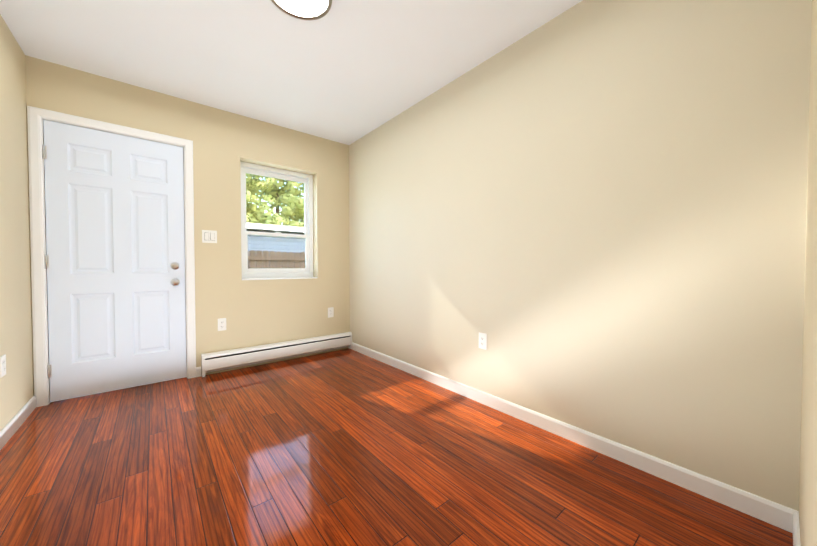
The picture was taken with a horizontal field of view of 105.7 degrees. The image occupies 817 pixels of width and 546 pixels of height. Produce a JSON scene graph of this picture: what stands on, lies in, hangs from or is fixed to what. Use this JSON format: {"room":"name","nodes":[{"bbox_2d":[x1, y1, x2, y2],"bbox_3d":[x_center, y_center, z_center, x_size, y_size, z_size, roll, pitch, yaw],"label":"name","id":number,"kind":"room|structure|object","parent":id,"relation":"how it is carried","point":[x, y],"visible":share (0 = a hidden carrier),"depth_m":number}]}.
{"room":"empty room","nodes":[
{"label":"empty room","id":0,"kind":"room"},
{"bbox_2d":[0,14,33,430],"bbox_3d":[-1.645,-0.252,0.852,0.120,2.457,3.750,-1,2,-39],"label":"wall","id":1,"kind":"structure","parent":0,"point":[16,385],"depth_m":1.93},
{"bbox_2d":[0,354,5,377],"bbox_3d":[-2.287,0.523,1.747,0.008,0.115,0.070,-1,2,-39],"label":"electrical outlet","id":2,"kind":"object","parent":1,"relation":"attached to","point":[2,365],"visible":1,"depth_m":1.74},
{"bbox_2d":[0,396,35,449],"bbox_3d":[-1.557,0.934,0.873,0.013,0.085,3.394,-1,2,-39],"label":"baseboard","id":3,"kind":"structure","parent":1,"relation":"attached to","point":[13,425],"depth_m":1.88},
{"bbox_2d":[25,55,349,385],"bbox_3d":[-1.754,-0.297,3.048,2.505,2.457,0.220,-1,2,-39],"label":"wall","id":4,"kind":"structure","parent":0,"point":[255,312],"depth_m":2.96},
{"bbox_2d":[27,106,195,406],"bbox_3d":[-2.347,-0.113,2.553,0.945,2.110,0.236,-1,2,-39],"label":"door frame","id":5,"kind":"structure","parent":4,"relation":"attached to","point":[35,115],"depth_m":2.21},
{"bbox_2d":[42,120,186,401],"bbox_3d":[-2.277,-0.082,2.462,0.812,2.028,0.104,-1,2,-39],"label":"door","id":6,"kind":"structure","parent":4,"relation":"in","point":[115,249],"depth_m":2.44},
{"bbox_2d":[196,367,200,376],"bbox_3d":[-1.899,0.894,2.803,0.037,0.085,0.013,-1,2,-39],"label":"baseboard","id":7,"kind":"structure","parent":4,"relation":"attached to","point":[198,371],"depth_m":2.80},
{"bbox_2d":[202,230,216,242],"bbox_3d":[-1.823,-0.334,2.839,0.116,0.115,0.013,-1,2,-39],"label":"light switch","id":8,"kind":"object","parent":4,"relation":"attached to","point":[209,236],"visible":1,"depth_m":2.84},
{"bbox_2d":[218,318,225,330],"bbox_3d":[-1.756,0.484,2.915,0.070,0.115,0.008,-1,2,-39],"label":"electrical outlet","id":9,"kind":"object","parent":4,"relation":"attached to","point":[221,324],"visible":1,"depth_m":2.91},
{"bbox_2d":[240,161,312,278],"bbox_3d":[-1.441,-0.535,3.388,0.853,1.260,0.125,-1,2,-39],"label":"window","id":10,"kind":"structure","parent":4,"relation":"in","point":[306,180],"depth_m":3.36},
{"bbox_2d":[201,332,351,376],"bbox_3d":[-1.281,0.824,3.274,1.513,0.198,0.066,-1,2,-39],"label":"radiator","id":11,"kind":"object","parent":4,"relation":"attached to","point":[225,359],"visible":0.98,"depth_m":3.15},
{"bbox_2d":[242,277,317,279],"bbox_3d":[-1.364,0.060,3.307,0.771,0.012,0.121,-1,2,-39],"label":"window sill","id":12,"kind":"structure","parent":4,"relation":"attached to","point":[280,278],"depth_m":3.23},
{"bbox_2d":[328,307,333,317],"bbox_3d":[-0.907,0.460,3.614,0.070,0.115,0.008,-1,2,-39],"label":"electrical outlet","id":13,"kind":"object","parent":4,"relation":"attached to","point":[330,311],"visible":1,"depth_m":3.61},
{"bbox_2d":[0,0,582,144],"bbox_3d":[-0.632,-1.547,1.659,2.745,0.100,3.750,-1,2,-39],"label":"ceiling","id":14,"kind":"structure","parent":0,"point":[347,72],"depth_m":2.07},
{"bbox_2d":[271,0,331,19],"bbox_3d":[-0.574,-1.473,1.625,0.336,0.048,0.336,-1,2,-39],"label":"ceiling light","id":15,"kind":"object","parent":14,"relation":"attached to","point":[308,9],"visible":1,"depth_m":1.70},
{"bbox_2d":[0,348,792,545],"bbox_3d":[-0.632,1.009,1.712,2.745,0.100,3.750,-1,2,-39],"label":"floor","id":16,"kind":"structure","parent":0,"point":[347,447],"depth_m":1.47},
{"bbox_2d":[349,0,811,510],"bbox_3d":[0.381,-0.286,2.520,0.120,2.457,3.750,-1,2,-39],"label":"wall","id":17,"kind":"structure","parent":0,"point":[588,215],"depth_m":1.58},
{"bbox_2d":[479,332,486,349],"bbox_3d":[0.538,0.493,2.245,0.008,0.115,0.070,-1,2,-39],"label":"electrical outlet","id":18,"kind":"object","parent":17,"relation":"attached to","point":[482,340],"visible":1,"depth_m":2.24},
{"bbox_2d":[352,342,798,532],"bbox_3d":[0.384,0.902,2.436,0.013,0.085,3.338,-1,2,-39],"label":"baseboard","id":19,"kind":"structure","parent":17,"relation":"attached to","point":[764,509],"depth_m":1.56},
{"bbox_2d":[799,0,816,545],"bbox_3d":[0.522,-0.240,0.285,2.505,2.457,0.120,-1,2,-39],"label":"wall","id":20,"kind":"structure","parent":0,"point":[808,493],"depth_m":0.87},
{"bbox_2d":[793,512,800,545],"bbox_3d":[0.480,0.945,0.361,2.479,0.085,0.013,-1,2,-39],"label":"baseboard","id":21,"kind":"structure","parent":20,"relation":"attached to","point":[796,534],"depth_m":1.07},
{"label":"outside","id":22,"kind":"structure","parent":0,"visible":0},
{"bbox_3d":[-13.174,1.074,22.837,60.000,0.200,44.760,-1,2,-39],"label":"ground","id":23,"kind":"structure","parent":22,"visible":0},
{"bbox_2d":[246,173,303,226],"bbox_3d":[-7.800,-3.444,19.043,17.847,8.991,8.113,-1,2,-39],"label":"trees","id":24,"kind":"object","parent":23,"relation":"on","point":[289,216],"depth_m":17.43},
{"bbox_2d":[246,223,304,267],"bbox_3d":[-3.679,-0.109,12.306,10.300,2.600,5.650,-1,2,-39],"label":"shed","id":25,"kind":"object","parent":23,"relation":"on","point":[268,240],"depth_m":8.85},
{"bbox_2d":[248,250,304,268],"bbox_3d":[-2.419,0.324,8.259,14.088,1.900,0.148,-1,2,-39],"label":"fence","id":26,"kind":"object","parent":23,"relation":"on","point":[269,261],"depth_m":7.61}
]}

